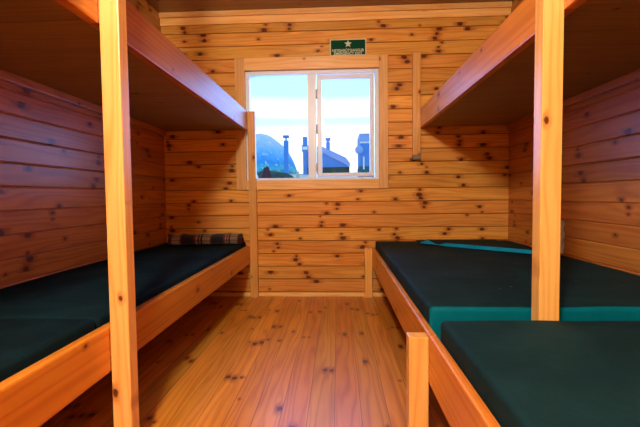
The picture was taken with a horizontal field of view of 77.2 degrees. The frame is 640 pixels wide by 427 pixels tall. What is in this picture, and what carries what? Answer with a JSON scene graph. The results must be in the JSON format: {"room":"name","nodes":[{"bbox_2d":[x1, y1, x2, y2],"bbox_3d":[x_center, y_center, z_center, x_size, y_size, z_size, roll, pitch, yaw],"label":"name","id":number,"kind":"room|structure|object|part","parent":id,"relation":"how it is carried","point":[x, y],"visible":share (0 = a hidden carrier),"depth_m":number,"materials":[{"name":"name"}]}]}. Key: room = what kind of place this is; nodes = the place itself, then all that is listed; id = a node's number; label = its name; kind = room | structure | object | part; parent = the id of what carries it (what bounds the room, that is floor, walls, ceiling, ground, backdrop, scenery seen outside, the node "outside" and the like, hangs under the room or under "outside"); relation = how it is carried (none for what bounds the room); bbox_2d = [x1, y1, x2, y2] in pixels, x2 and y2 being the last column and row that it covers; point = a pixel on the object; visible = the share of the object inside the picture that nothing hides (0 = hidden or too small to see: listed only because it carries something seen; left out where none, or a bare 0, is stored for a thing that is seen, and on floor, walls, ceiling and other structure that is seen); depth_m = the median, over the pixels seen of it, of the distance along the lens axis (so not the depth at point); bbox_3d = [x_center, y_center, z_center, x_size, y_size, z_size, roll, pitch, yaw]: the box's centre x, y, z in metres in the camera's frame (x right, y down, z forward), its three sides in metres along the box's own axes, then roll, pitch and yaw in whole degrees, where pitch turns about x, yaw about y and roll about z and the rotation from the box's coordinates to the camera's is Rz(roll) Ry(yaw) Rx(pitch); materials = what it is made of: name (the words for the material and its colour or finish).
{"room":"dormitory","nodes":[
{"label":"dormitory","id":0,"kind":"room"},
{"bbox_2d":[0,0,166,288],"bbox_3d":[-1.350,-0.328,0.858,0.120,2.150,4.700,-1,3,3],"label":"wall","id":1,"kind":"structure","parent":0,"point":[53,220],"depth_m":1.91,"materials":[{"name":"brown wood"}]},
{"bbox_2d":[40,296,449,426],"bbox_3d":[0.015,0.794,0.849,2.828,0.120,4.700,-1,3,3],"label":"floor","id":2,"kind":"structure","parent":0,"point":[228,361],"depth_m":1.77,"materials":[{"name":"brown wood"}]},
{"bbox_2d":[0,0,109,426],"bbox_3d":[-0.962,-0.301,0.189,0.710,2.149,1.926,-1,3,3],"label":"bunk bed","id":3,"kind":"object","parent":2,"relation":"on","point":[33,395],"visible":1,"depth_m":1.00,"materials":[{"name":"brown wood"}]},
{"bbox_2d":[0,319,94,381],"bbox_3d":[-0.996,0.413,0.262,0.615,0.136,1.843,-1,3,3],"label":"mattress","id":4,"kind":"object","parent":3,"relation":"on","point":[23,342],"visible":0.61,"depth_m":1.01,"materials":[{"name":"black fabric"}]},
{"bbox_3d":[-0.671,0.441,0.210,0.031,0.134,1.926,-1,3,3],"label":"rail","id":5,"kind":"part","parent":3,"relation":"part of","materials":[{"name":"brown wood"}]},
{"bbox_3d":[-0.682,-0.561,0.165,0.031,0.140,1.926,-1,3,3],"label":"rail","id":6,"kind":"part","parent":3,"relation":"part of","materials":[{"name":"brown wood"}]},
{"bbox_2d":[0,0,258,426],"bbox_3d":[-0.877,-0.389,2.102,0.710,2.149,1.905,-1,3,3],"label":"bunk bed","id":7,"kind":"object","parent":2,"relation":"on","point":[121,68],"visible":0.79,"depth_m":1.42,"materials":[{"name":"brown wood"}]},
{"bbox_3d":[-0.592,-0.349,1.160,0.056,2.149,0.046,-1,3,3],"label":"post","id":8,"kind":"part","parent":7,"relation":"part of","materials":[{"name":"brown wood"}]},
{"bbox_2d":[0,242,245,328],"bbox_3d":[-0.913,0.327,2.133,0.615,0.136,1.891,-1,3,3],"label":"mattress","id":9,"kind":"object","parent":7,"relation":"on","point":[82,292],"visible":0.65,"depth_m":1.62,"materials":[{"name":"black fabric"}]},
{"bbox_2d":[168,233,243,244],"bbox_3d":[-0.821,0.181,2.911,0.519,0.076,0.170,-1,3,-3],"label":"rolled blanket","id":10,"kind":"object","parent":9,"relation":"on","point":[219,238],"visible":1,"depth_m":2.84,"materials":[{"name":"fabric"}]},
{"bbox_3d":[-0.597,-0.648,2.078,0.031,0.140,1.904,-1,3,3],"label":"rail","id":11,"kind":"part","parent":7,"relation":"part of","materials":[{"name":"brown wood"}]},
{"bbox_3d":[-0.586,0.353,2.124,0.031,0.134,1.904,-1,3,3],"label":"rail","id":12,"kind":"part","parent":7,"relation":"part of","materials":[{"name":"brown wood"}]},
{"bbox_3d":[-0.505,-0.061,3.032,0.056,1.402,0.046,-1,3,3],"label":"post","id":13,"kind":"part","parent":7,"relation":"part of","materials":[{"name":"brown wood"}]},
{"bbox_2d":[364,0,639,426],"bbox_3d":[0.818,-0.404,2.026,1.065,2.149,1.905,-1,3,3],"label":"bunk bed","id":14,"kind":"object","parent":2,"relation":"on","point":[546,58],"visible":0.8,"depth_m":1.32,"materials":[{"name":"brown wood"}]},
{"bbox_3d":[0.364,0.445,3.017,0.056,0.374,0.046,-1,3,3],"label":"leg","id":15,"kind":"part","parent":14,"relation":"part of","materials":[{"name":"brown wood"}]},
{"bbox_3d":[0.362,0.369,2.082,0.024,0.139,1.904,-1,3,3],"label":"rail","id":16,"kind":"part","parent":14,"relation":"part of","materials":[{"name":"brown wood"}]},
{"bbox_3d":[0.708,-0.801,2.944,0.056,0.738,0.046,-1,3,3],"label":"short post","id":17,"kind":"part","parent":14,"relation":"part of","materials":[{"name":"brown wood"}]},
{"bbox_3d":[0.282,0.533,1.161,0.056,0.368,0.046,-1,3,3],"label":"leg","id":18,"kind":"part","parent":14,"relation":"part of","materials":[{"name":"brown wood"}]},
{"bbox_3d":[0.712,-0.660,2.020,0.031,0.140,1.904,-1,3,3],"label":"rail","id":19,"kind":"part","parent":14,"relation":"part of","materials":[{"name":"brown wood"}]},
{"bbox_2d":[375,240,639,340],"bbox_3d":[0.867,0.308,2.105,0.979,0.137,1.788,-1,3,3],"label":"mattress","id":20,"kind":"object","parent":14,"relation":"on","point":[445,283],"visible":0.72,"depth_m":1.51,"materials":[{"name":"black fabric"}]},
{"bbox_2d":[416,239,531,253],"bbox_3d":[0.981,0.201,2.587,0.584,0.030,0.750,-1,3,3],"label":"cover","id":21,"kind":"object","parent":20,"relation":"on","point":[495,245],"visible":0.94,"depth_m":2.57,"materials":[{"name":"teal fabric"}]},
{"bbox_3d":[0.628,-0.506,1.099,0.056,1.857,0.046,-1,3,3],"label":"post","id":22,"kind":"part","parent":14,"relation":"part of","materials":[{"name":"brown wood"}]},
{"bbox_2d":[429,0,639,426],"bbox_3d":[0.733,-0.316,0.114,1.065,2.149,1.926,-1,3,3],"label":"bunk bed","id":23,"kind":"object","parent":2,"relation":"on","point":[462,406],"visible":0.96,"depth_m":0.91,"materials":[{"name":"brown wood"}]},
{"bbox_3d":[0.277,0.457,0.169,0.024,0.139,1.926,-1,3,3],"label":"rail","id":24,"kind":"part","parent":23,"relation":"part of","materials":[{"name":"brown wood"}]},
{"bbox_2d":[441,320,639,426],"bbox_3d":[0.781,0.397,0.179,0.979,0.137,1.835,-1,3,3],"label":"mattress","id":25,"kind":"object","parent":23,"relation":"on","point":[527,373],"visible":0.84,"depth_m":0.79,"materials":[{"name":"fabric"}]},
{"bbox_3d":[0.627,-0.572,0.106,0.031,0.140,1.926,-1,3,3],"label":"rail","id":26,"kind":"part","parent":23,"relation":"part of","materials":[{"name":"brown wood"}]},
{"bbox_2d":[146,0,513,12],"bbox_3d":[-0.010,-1.473,0.746,2.828,0.120,4.700,-1,3,3],"label":"ceiling","id":27,"kind":"structure","parent":0,"point":[159,6],"depth_m":2.88,"materials":[{"name":"brown wood"}]},
{"bbox_2d":[161,16,509,292],"bbox_3d":[0.104,-0.444,3.078,2.828,2.150,0.130,-1,3,3],"label":"wall","id":28,"kind":"structure","parent":0,"point":[310,240],"depth_m":3.01,"materials":[{"name":"brown wood"}]},
{"bbox_2d":[208,293,386,296],"bbox_3d":[0.112,0.619,3.055,2.588,0.028,0.012,-1,3,3],"label":"baseboard","id":29,"kind":"structure","parent":28,"relation":"attached to","point":[211,294],"depth_m":3.06,"materials":[{"name":"brown wood"}]},
{"bbox_2d":[234,54,387,189],"bbox_3d":[-0.065,-0.675,3.000,1.143,0.985,0.018,-1,3,3],"label":"trim","id":30,"kind":"structure","parent":28,"relation":"attached to","point":[383,58],"depth_m":2.99,"materials":[{"name":"brown wood"}]},
{"bbox_2d":[244,55,378,189],"bbox_3d":[-0.061,-0.675,3.000,1.003,0.985,0.018,-1,3,3],"label":"trim","id":31,"kind":"structure","parent":28,"relation":"attached to","point":[345,61],"depth_m":2.99,"materials":[{"name":"brown wood"}]},
{"bbox_2d":[245,69,378,180],"bbox_3d":[-0.059,-0.666,3.052,1.003,0.822,0.085,-1,3,3],"label":"window","id":32,"kind":"structure","parent":28,"relation":"in","point":[314,118],"depth_m":3.01,"materials":[{"name":"white paint"}]},
{"bbox_3d":[0.194,-0.661,3.021,0.424,0.758,0.045,-1,3,3],"label":"sash","id":33,"kind":"part","parent":32,"relation":"part of","materials":[{"name":"white paint"}]},
{"bbox_2d":[159,1,511,26],"bbox_3d":[0.090,-1.450,2.959,2.588,0.054,0.016,-1,3,3],"label":"trim","id":34,"kind":"structure","parent":28,"relation":"attached to","point":[484,12],"depth_m":2.95,"materials":[{"name":"brown wood"}]},
{"bbox_2d":[330,39,365,55],"bbox_3d":[0.208,-1.231,2.968,0.268,0.122,0.006,-1,3,3],"label":"emergency exit sign","id":35,"kind":"object","parent":28,"relation":"attached to","point":[338,47],"visible":1,"depth_m":2.97,"materials":[{"name":"green plastic"}]},
{"bbox_2d":[508,0,639,275],"bbox_3d":[1.355,-0.352,0.737,0.120,2.150,4.700,-1,3,3],"label":"wall","id":36,"kind":"structure","parent":0,"point":[600,172],"depth_m":1.97,"materials":[{"name":"brown wood"}]},
{"bbox_2d":[560,220,564,253],"bbox_3d":[1.364,0.132,2.260,0.006,0.185,0.048,-1,3,3],"label":"paper strip","id":37,"kind":"object","parent":36,"relation":"attached to","point":[562,235],"visible":0.74,"depth_m":2.25,"materials":[{"name":"white paper"}]},
{"label":"outside","id":38,"kind":"structure","parent":0,"visible":0},
{"bbox_2d":[290,172,357,177],"bbox_3d":[3.622,-7.040,83.017,446.780,8.913,160.000,-1,3,3],"label":"ground","id":39,"kind":"structure","parent":38,"point":[293,175],"depth_m":25.57,"materials":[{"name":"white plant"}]},
{"bbox_2d":[261,166,271,177],"bbox_3d":[-1.464,-0.662,11.085,0.348,1.279,0.348,-1,3,3],"label":"shrub","id":40,"kind":"object","parent":39,"relation":"on","point":[266,173],"visible":0.24,"depth_m":10.98,"materials":[{"name":"red plant"}]},
{"bbox_2d":[257,171,293,177],"bbox_3d":[-2.132,-1.177,18.137,2.134,1.566,2.067,-1,3,3],"label":"hillock","id":41,"kind":"structure","parent":39,"relation":"on","point":[274,174],"depth_m":17.55,"materials":[{"name":"green plant"}]},
{"bbox_2d":[283,135,288,173],"bbox_3d":[-5.283,-7.639,63.093,0.900,9.200,0.900,-1,3,3],"label":"chimney stack","id":42,"kind":"object","parent":39,"relation":"on","point":[286,142],"visible":0.77,"depth_m":62.70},
{"bbox_2d":[302,137,349,174],"bbox_3d":[0.601,-3.556,31.927,3.370,3.940,8.360,-1,3,3],"label":"shed","id":43,"kind":"object","parent":39,"relation":"on","point":[332,162],"visible":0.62,"depth_m":27.85,"materials":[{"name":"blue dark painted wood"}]},
{"bbox_2d":[355,133,373,176],"bbox_3d":[2.595,-2.397,21.782,1.460,3.600,2.238,-1,3,3],"label":"tower building","id":44,"kind":"structure","parent":39,"relation":"on","point":[362,149],"depth_m":20.81,"materials":[{"name":"blue"}]},
{"bbox_3d":[2.030,-3.294,20.733,0.440,0.440,0.176,-1,3,3],"label":"satellite dish","id":45,"kind":"part","parent":44,"relation":"part of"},
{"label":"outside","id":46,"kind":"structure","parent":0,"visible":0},
{"bbox_2d":[256,133,296,173],"bbox_3d":[-37.222,-14.835,100.202,67.000,20.921,60.000,-1,3,3],"label":"mountain","id":47,"kind":"structure","parent":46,"point":[270,153],"depth_m":84.46}
]}

